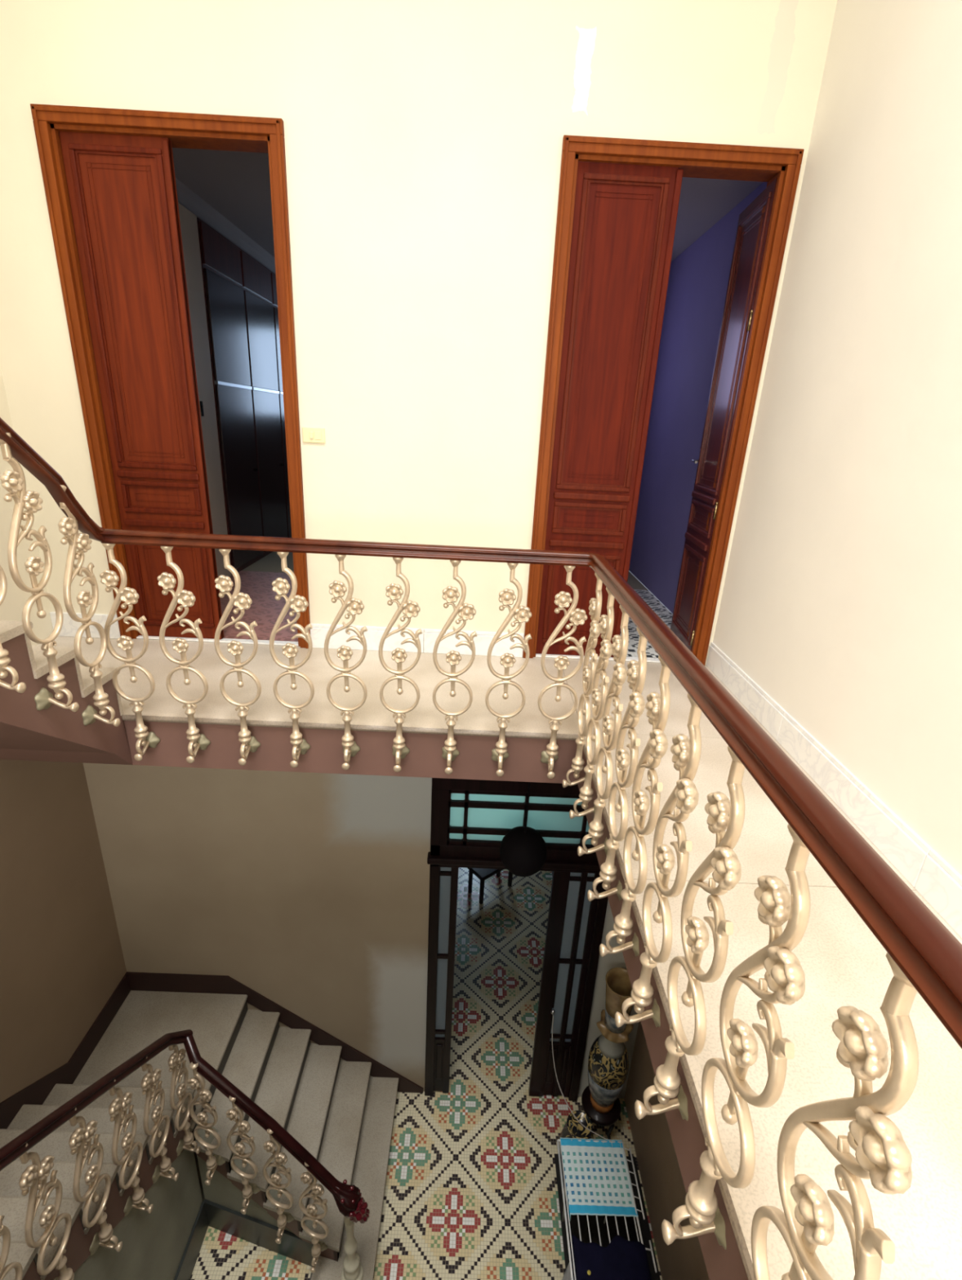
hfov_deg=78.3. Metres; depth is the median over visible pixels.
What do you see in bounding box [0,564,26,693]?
baluster
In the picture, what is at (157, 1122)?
pendant
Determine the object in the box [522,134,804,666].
door
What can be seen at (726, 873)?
flower
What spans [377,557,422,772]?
baluster
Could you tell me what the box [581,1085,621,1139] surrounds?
stand
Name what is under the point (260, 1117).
handrail
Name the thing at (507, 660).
flower
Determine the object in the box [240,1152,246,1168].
pendant
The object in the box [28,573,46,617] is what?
pendant
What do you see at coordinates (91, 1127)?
flower
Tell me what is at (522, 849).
hanging lantern
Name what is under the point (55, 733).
stairs
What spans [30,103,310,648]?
door
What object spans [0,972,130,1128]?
baseboard
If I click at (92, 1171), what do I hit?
flower
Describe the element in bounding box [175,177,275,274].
crown molding
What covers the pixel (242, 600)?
flower
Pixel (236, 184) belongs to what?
ceiling
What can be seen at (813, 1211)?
flower
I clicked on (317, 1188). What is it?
flower
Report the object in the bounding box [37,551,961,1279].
floor
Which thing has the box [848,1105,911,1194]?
flower
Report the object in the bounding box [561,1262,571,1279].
towel
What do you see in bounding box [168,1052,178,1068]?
flower
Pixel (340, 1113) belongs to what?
stairs
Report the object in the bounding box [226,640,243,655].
flower
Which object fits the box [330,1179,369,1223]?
finial
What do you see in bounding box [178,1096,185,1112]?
pendant
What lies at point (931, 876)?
baseboard
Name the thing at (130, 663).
pendant
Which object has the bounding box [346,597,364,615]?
flower
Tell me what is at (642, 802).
flower
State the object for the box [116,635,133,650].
flower
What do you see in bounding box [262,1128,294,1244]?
baluster
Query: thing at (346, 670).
pendant
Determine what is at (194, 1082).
flower
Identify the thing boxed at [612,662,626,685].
flower
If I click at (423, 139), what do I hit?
wall
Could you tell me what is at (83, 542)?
flower
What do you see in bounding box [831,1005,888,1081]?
flower
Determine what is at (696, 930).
flower
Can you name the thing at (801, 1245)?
pendant
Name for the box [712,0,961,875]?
wall
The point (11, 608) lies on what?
wall
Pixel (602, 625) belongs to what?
flower
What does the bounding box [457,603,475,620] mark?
flower
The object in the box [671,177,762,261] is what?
ceiling
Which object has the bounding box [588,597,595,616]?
flower
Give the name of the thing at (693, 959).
pendant
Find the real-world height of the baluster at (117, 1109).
1.118 m
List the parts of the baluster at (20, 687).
stem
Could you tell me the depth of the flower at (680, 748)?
1.49 m
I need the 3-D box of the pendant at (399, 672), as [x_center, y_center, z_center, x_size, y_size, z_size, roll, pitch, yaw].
[-0.402,0.172,2.929,0.033,0.218,0.031,3,20,-1]
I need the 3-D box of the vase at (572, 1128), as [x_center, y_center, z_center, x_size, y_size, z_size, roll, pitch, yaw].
[0.827,4.338,5.094,0.300,0.480,0.300,3,20,-1]
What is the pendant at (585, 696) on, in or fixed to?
attached to the baluster at (595, 604)
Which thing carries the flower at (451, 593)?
on the baluster at (465, 611)
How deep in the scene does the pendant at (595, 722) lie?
2.56 m
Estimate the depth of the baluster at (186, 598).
2.86 m
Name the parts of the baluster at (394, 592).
stem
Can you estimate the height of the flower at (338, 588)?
0.084 m
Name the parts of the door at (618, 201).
panel, moulding, panel, moulding, moulding, panel, moulding, panel, moulding, handle, moulding, panel, moulding, panel, moulding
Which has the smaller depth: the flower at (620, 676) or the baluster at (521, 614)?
the flower at (620, 676)
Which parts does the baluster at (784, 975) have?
stem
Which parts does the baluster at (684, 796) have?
stem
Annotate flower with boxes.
[0,470,23,493]
[18,1164,38,1191]
[23,489,43,513]
[24,555,44,576]
[38,1155,54,1181]
[39,1204,55,1228]
[57,516,76,537]
[68,1127,84,1150]
[75,590,92,608]
[76,533,92,552]
[84,1120,97,1142]
[84,1164,97,1185]
[99,569,119,586]
[108,1097,122,1117]
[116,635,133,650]
[119,586,138,604]
[120,1132,133,1150]
[121,1091,133,1111]
[141,1072,152,1090]
[151,1068,161,1085]
[151,1105,161,1121]
[157,572,176,590]
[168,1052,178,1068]
[172,637,188,653]
[176,589,195,607]
[176,1083,185,1097]
[177,1048,186,1064]
[186,1076,199,1089]
[196,1111,208,1123]
[199,1088,212,1102]
[214,574,233,592]
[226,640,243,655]
[226,1108,238,1121]
[232,592,252,610]
[234,1142,245,1153]
[237,1120,250,1133]
[262,1140,275,1153]
[270,1173,281,1184]
[271,577,289,595]
[275,1151,287,1165]
[281,643,297,657]
[289,595,307,613]
[300,1172,312,1185]
[306,1203,317,1215]
[311,1183,324,1196]
[328,580,346,598]
[336,645,352,660]
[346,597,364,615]
[385,582,403,600]
[391,648,407,662]
[402,600,420,617]
[442,585,459,603]
[445,650,461,665]
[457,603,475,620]
[497,588,515,605]
[499,653,515,667]
[513,605,531,623]
[553,655,569,670]
[554,591,572,608]
[568,608,586,626]
[582,665,591,681]
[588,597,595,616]
[589,619,599,639]
[591,688,601,706]
[598,614,607,635]
[600,639,612,660]
[602,715,613,734]
[610,635,621,657]
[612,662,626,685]
[616,747,630,770]
[626,659,638,684]
[627,691,644,718]
[633,790,649,815]
[644,692,660,720]
[648,728,667,759]
[655,844,675,874]
[670,733,689,767]
[674,777,698,813]
[684,915,708,954]
[704,791,730,832]
[710,846,741,890]
[726,1018,757,1068]
[753,875,791,927]
[763,946,804,1004]
[790,1173,834,1245]
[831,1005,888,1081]
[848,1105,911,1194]
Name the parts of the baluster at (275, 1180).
stem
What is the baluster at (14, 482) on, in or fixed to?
attached to the stairs at (55, 733)
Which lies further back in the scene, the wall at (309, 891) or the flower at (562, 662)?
the wall at (309, 891)
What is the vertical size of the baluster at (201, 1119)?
1.118 m
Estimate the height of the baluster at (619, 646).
1.118 m
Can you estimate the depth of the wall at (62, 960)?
4.13 m
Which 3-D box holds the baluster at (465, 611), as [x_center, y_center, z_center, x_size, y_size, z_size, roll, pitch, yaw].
[-0.130,0.149,2.920,0.173,1.118,0.159,18,25,36]
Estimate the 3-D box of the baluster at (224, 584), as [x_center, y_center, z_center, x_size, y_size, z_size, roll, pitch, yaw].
[-1.188,0.100,2.904,0.173,1.118,0.159,18,25,36]
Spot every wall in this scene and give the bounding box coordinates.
[0,0,836,665]
[0,368,53,644]
[0,759,126,1102]
[83,763,638,1098]
[623,1021,709,1279]
[628,182,767,613]
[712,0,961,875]
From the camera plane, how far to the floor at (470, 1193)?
5.27 m
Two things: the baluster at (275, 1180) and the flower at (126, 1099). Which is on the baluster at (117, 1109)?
the flower at (126, 1099)
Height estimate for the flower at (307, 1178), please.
0.084 m
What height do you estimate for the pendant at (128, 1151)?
0.218 m
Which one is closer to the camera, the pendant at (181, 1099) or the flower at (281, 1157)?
the flower at (281, 1157)
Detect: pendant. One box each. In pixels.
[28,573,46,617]
[44,1223,57,1246]
[80,605,93,644]
[88,1182,99,1202]
[124,1147,133,1167]
[125,649,137,683]
[153,1120,161,1137]
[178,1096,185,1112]
[180,652,191,684]
[203,1122,209,1137]
[234,654,244,687]
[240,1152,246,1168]
[276,1183,282,1198]
[288,657,297,689]
[311,1213,317,1227]
[342,659,350,692]
[396,662,403,694]
[448,664,455,697]
[502,666,509,699]
[554,669,563,702]
[581,680,589,715]
[591,704,599,742]
[601,732,613,773]
[614,768,627,812]
[652,871,671,923]
[680,951,702,1007]
[720,1065,748,1124]
[781,1231,817,1279]
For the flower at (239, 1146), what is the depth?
3.91 m
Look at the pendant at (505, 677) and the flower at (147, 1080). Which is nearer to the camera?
the pendant at (505, 677)
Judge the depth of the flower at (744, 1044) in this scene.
1.10 m
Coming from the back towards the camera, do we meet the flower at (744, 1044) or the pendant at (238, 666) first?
the pendant at (238, 666)
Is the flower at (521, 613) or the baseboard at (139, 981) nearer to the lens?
the flower at (521, 613)
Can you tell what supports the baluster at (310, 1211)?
attached to the stairs at (340, 1113)
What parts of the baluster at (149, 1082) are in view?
stem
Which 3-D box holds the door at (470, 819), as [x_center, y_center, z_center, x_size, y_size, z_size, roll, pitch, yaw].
[0.278,2.647,5.026,1.495,3.650,0.130,3,20,-1]
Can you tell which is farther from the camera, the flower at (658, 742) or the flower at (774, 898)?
the flower at (658, 742)
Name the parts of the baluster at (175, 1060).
stem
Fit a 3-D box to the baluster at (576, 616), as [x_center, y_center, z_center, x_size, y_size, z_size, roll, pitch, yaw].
[0.399,0.173,2.927,0.173,1.118,0.159,18,25,36]
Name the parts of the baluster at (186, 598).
stem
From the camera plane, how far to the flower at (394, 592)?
2.76 m
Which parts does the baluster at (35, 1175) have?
stem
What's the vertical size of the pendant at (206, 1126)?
0.218 m
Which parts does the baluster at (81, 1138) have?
stem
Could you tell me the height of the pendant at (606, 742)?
0.218 m
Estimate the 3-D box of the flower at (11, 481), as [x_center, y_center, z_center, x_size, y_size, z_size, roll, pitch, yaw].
[-1.726,-0.582,2.171,0.046,0.084,0.083,3,20,-1]
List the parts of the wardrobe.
panel, door, door, panel, door, door, panel, door, door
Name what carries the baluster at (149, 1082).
attached to the stairs at (340, 1113)
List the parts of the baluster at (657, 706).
stem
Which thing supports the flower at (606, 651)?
on the baluster at (606, 624)
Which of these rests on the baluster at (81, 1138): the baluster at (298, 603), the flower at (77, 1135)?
the flower at (77, 1135)
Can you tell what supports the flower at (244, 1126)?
on the baluster at (244, 1126)
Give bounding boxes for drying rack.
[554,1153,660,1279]
[556,1139,657,1279]
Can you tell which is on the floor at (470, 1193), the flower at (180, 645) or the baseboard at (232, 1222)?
the baseboard at (232, 1222)
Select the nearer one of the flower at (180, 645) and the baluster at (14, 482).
the baluster at (14, 482)
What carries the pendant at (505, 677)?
attached to the baluster at (521, 614)
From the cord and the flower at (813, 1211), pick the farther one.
the cord
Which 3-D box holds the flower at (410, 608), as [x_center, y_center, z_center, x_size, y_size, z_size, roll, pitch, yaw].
[-0.330,-0.147,2.801,0.085,0.086,0.047,3,20,-1]
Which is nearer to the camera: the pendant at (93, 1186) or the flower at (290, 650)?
the flower at (290, 650)
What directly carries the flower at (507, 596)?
on the baluster at (521, 614)
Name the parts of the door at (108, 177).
moulding, panel, moulding, moulding, panel, moulding, panel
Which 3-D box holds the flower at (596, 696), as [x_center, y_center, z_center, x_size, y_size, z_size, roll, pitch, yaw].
[0.500,0.245,2.539,0.042,0.078,0.077,3,20,-1]
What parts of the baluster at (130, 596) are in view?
stem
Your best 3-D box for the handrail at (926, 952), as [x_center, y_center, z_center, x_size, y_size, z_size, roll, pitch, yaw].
[-0.582,0.082,1.319,2.284,0.062,3.020,3,20,-1]
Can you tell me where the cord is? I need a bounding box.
[551,1014,611,1141]
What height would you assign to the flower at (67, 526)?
0.084 m
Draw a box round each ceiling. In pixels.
[172,147,274,257]
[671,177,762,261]
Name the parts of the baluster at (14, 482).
stem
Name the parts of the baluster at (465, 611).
stem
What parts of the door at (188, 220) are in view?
keyhole plate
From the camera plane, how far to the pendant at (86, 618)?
2.65 m
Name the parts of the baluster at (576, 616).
stem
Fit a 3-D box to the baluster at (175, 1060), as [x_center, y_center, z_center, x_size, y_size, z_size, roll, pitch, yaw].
[-2.003,3.046,3.945,0.159,1.118,0.173,18,25,36]
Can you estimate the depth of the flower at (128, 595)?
2.77 m
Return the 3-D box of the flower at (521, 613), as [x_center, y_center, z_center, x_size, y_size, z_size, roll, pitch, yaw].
[0.199,-0.123,2.809,0.085,0.086,0.047,3,20,-1]
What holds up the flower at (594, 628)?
on the baluster at (595, 604)
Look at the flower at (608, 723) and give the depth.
2.28 m
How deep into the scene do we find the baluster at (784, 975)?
1.09 m
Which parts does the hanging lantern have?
globe, chain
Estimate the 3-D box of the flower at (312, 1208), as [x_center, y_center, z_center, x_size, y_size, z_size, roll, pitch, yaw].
[-1.128,3.812,3.957,0.077,0.078,0.042,8,20,13]
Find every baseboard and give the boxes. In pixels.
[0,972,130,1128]
[49,611,524,657]
[126,972,422,1093]
[173,1199,313,1279]
[706,642,961,937]
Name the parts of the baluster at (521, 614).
stem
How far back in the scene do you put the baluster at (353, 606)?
2.86 m
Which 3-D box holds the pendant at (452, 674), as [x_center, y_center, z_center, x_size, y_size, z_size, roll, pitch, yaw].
[-0.137,0.184,2.933,0.033,0.218,0.031,3,20,-1]
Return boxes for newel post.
[340,1216,363,1279]
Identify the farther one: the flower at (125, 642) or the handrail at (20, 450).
the flower at (125, 642)
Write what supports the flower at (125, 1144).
on the baluster at (117, 1109)
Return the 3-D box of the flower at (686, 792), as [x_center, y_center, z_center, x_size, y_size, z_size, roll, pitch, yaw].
[0.508,0.385,1.456,0.047,0.086,0.085,3,20,-1]
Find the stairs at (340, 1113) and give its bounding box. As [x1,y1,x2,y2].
[0,990,398,1279]
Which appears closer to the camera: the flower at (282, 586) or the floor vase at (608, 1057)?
the flower at (282, 586)
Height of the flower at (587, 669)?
0.078 m
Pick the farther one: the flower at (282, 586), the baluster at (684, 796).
the flower at (282, 586)
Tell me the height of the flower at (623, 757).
0.078 m
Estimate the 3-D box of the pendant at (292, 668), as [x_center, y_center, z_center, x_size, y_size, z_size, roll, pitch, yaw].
[-0.931,0.147,2.921,0.033,0.218,0.031,3,20,-1]
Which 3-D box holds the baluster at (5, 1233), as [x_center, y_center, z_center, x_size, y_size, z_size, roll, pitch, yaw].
[-1.958,2.554,2.372,0.159,1.118,0.173,18,25,36]
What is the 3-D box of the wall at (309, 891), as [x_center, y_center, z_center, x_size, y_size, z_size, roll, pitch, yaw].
[-0.778,2.174,4.990,4.930,4.460,0.220,3,20,-1]
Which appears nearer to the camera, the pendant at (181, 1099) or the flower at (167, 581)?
the flower at (167, 581)
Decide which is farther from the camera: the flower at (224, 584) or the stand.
the stand
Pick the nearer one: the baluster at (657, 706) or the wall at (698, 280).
the baluster at (657, 706)
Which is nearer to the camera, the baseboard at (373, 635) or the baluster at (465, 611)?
the baluster at (465, 611)
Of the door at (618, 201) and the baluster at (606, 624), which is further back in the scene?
the door at (618, 201)
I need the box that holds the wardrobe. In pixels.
[196,217,291,575]
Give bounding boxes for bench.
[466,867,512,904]
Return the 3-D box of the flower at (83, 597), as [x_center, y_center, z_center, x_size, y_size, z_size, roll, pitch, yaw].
[-1.751,-0.182,2.606,0.042,0.078,0.077,3,20,-1]
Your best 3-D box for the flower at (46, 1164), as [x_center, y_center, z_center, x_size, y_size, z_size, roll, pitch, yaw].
[-1.941,2.346,2.629,0.047,0.086,0.085,3,20,-1]
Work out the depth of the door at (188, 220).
4.98 m
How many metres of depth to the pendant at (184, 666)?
2.90 m
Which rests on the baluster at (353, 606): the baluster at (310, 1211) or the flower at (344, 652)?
the flower at (344, 652)
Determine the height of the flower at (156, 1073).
0.086 m
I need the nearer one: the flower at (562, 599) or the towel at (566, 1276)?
the flower at (562, 599)
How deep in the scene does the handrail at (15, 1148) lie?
2.85 m
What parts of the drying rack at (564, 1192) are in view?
rod, rod, rod, leg frame, rod, rod, rod, rod, rod, rod, rod, rod, wing rail, wing rail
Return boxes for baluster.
[0,432,79,711]
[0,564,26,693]
[0,1215,22,1279]
[18,1143,74,1279]
[57,484,119,726]
[68,1107,122,1256]
[99,542,160,760]
[108,1079,153,1217]
[141,1057,178,1183]
[157,546,210,763]
[168,1044,200,1155]
[186,1062,225,1185]
[213,548,261,765]
[226,1095,260,1214]
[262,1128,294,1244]
[269,551,314,768]
[298,1162,328,1273]
[324,554,367,769]
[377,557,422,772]
[432,560,476,774]
[484,562,531,776]
[537,565,586,778]
[562,573,602,787]
[568,586,613,818]
[577,604,628,856]
[586,626,647,901]
[599,655,670,956]
[614,693,701,1027]
[634,746,744,1121]
[661,823,809,1249]
[751,952,918,1279]
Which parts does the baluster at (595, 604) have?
stem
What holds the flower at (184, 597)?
on the baluster at (186, 598)
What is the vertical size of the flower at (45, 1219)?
0.078 m
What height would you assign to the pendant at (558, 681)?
0.218 m
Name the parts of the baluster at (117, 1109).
stem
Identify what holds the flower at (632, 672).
on the baluster at (636, 672)
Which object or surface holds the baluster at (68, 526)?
attached to the stairs at (55, 733)
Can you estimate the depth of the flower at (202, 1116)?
3.89 m
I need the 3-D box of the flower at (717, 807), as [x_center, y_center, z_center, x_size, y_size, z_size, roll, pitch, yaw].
[0.512,0.368,1.265,0.046,0.084,0.083,3,20,-1]
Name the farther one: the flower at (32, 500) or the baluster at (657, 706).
the flower at (32, 500)
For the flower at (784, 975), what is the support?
on the baluster at (784, 975)
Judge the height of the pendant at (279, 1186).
0.218 m
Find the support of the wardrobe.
on the floor at (842, 962)
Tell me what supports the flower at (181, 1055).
on the baluster at (175, 1060)
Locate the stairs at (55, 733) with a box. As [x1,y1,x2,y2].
[0,620,133,764]
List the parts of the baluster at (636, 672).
stem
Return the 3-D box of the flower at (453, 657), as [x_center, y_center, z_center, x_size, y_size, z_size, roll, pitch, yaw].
[-0.133,0.087,2.886,0.077,0.078,0.042,3,20,-1]
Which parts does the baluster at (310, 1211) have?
stem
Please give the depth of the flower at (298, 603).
2.78 m
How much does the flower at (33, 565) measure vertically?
0.078 m
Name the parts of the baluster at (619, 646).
stem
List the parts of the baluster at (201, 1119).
stem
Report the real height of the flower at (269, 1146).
0.084 m
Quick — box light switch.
[302,426,324,443]
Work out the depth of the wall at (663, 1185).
4.64 m
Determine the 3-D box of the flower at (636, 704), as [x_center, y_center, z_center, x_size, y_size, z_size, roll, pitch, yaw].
[0.510,0.212,1.931,0.047,0.086,0.085,3,20,-1]
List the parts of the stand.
leg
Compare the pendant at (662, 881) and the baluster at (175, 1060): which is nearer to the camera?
the pendant at (662, 881)
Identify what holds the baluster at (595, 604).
attached to the floor at (842, 962)
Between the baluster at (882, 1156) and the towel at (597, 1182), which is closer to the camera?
the baluster at (882, 1156)
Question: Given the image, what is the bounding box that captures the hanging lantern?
[499,782,546,876]
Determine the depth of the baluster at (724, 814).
1.33 m
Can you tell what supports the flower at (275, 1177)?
on the baluster at (275, 1180)
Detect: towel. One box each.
[560,1137,638,1221]
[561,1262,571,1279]
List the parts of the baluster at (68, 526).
stem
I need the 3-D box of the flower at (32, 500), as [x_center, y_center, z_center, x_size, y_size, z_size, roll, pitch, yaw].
[-1.730,-0.533,2.273,0.047,0.086,0.085,3,20,-1]
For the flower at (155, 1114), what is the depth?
3.59 m
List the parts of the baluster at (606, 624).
stem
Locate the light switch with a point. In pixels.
(310, 434)
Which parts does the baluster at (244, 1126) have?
stem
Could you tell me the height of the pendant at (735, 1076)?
0.218 m
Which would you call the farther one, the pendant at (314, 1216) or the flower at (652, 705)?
the pendant at (314, 1216)
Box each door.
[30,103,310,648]
[177,202,231,577]
[424,777,608,1101]
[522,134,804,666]
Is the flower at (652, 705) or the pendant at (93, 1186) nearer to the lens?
the flower at (652, 705)
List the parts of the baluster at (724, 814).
stem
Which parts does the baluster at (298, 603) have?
stem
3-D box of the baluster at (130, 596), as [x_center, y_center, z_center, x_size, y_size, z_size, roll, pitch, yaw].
[-1.717,0.075,2.897,0.173,1.118,0.159,18,25,36]
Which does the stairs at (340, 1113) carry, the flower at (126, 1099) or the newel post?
the newel post
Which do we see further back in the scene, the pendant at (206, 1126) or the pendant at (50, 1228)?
the pendant at (206, 1126)
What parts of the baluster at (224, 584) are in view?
stem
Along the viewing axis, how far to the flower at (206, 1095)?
3.80 m
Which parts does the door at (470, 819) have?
pane, pane, pane, pane, pane, pane, pane, pane, pane, pane, knob, pane, pane, pane, pane, pane, pane, pane, pane, pane, pane, pane, pane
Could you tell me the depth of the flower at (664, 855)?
1.57 m
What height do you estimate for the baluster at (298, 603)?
1.118 m
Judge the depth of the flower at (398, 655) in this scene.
2.87 m
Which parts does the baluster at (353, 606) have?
stem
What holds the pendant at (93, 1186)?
attached to the baluster at (81, 1138)
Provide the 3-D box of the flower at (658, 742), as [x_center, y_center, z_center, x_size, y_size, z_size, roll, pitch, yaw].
[0.509,0.299,1.693,0.047,0.086,0.085,3,20,-1]
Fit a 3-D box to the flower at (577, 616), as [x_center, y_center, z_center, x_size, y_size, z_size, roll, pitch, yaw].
[0.464,-0.110,2.813,0.085,0.086,0.047,3,20,-1]
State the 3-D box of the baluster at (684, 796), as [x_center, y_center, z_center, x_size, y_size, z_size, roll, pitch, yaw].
[0.506,0.658,1.608,0.156,1.118,0.176,17,24,34]
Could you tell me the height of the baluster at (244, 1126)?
1.118 m
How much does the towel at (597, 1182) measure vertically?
0.088 m
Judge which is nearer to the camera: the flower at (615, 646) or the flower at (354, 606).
the flower at (615, 646)
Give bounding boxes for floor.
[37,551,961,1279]
[190,867,662,1279]
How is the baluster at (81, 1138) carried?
attached to the stairs at (340, 1113)
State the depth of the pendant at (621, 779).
2.09 m
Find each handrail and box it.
[0,417,105,542]
[0,1029,192,1171]
[99,528,961,1048]
[183,1034,342,1193]
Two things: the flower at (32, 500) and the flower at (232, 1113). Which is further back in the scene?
the flower at (232, 1113)
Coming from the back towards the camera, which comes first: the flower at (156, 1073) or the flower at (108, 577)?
the flower at (156, 1073)
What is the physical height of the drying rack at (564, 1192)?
0.885 m
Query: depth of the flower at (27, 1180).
2.52 m
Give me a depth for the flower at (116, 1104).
3.14 m
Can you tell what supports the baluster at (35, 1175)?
attached to the stairs at (340, 1113)
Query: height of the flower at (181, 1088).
0.078 m
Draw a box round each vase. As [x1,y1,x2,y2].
[559,1110,593,1154]
[587,967,633,1113]
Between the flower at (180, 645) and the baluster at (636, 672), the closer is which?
the baluster at (636, 672)

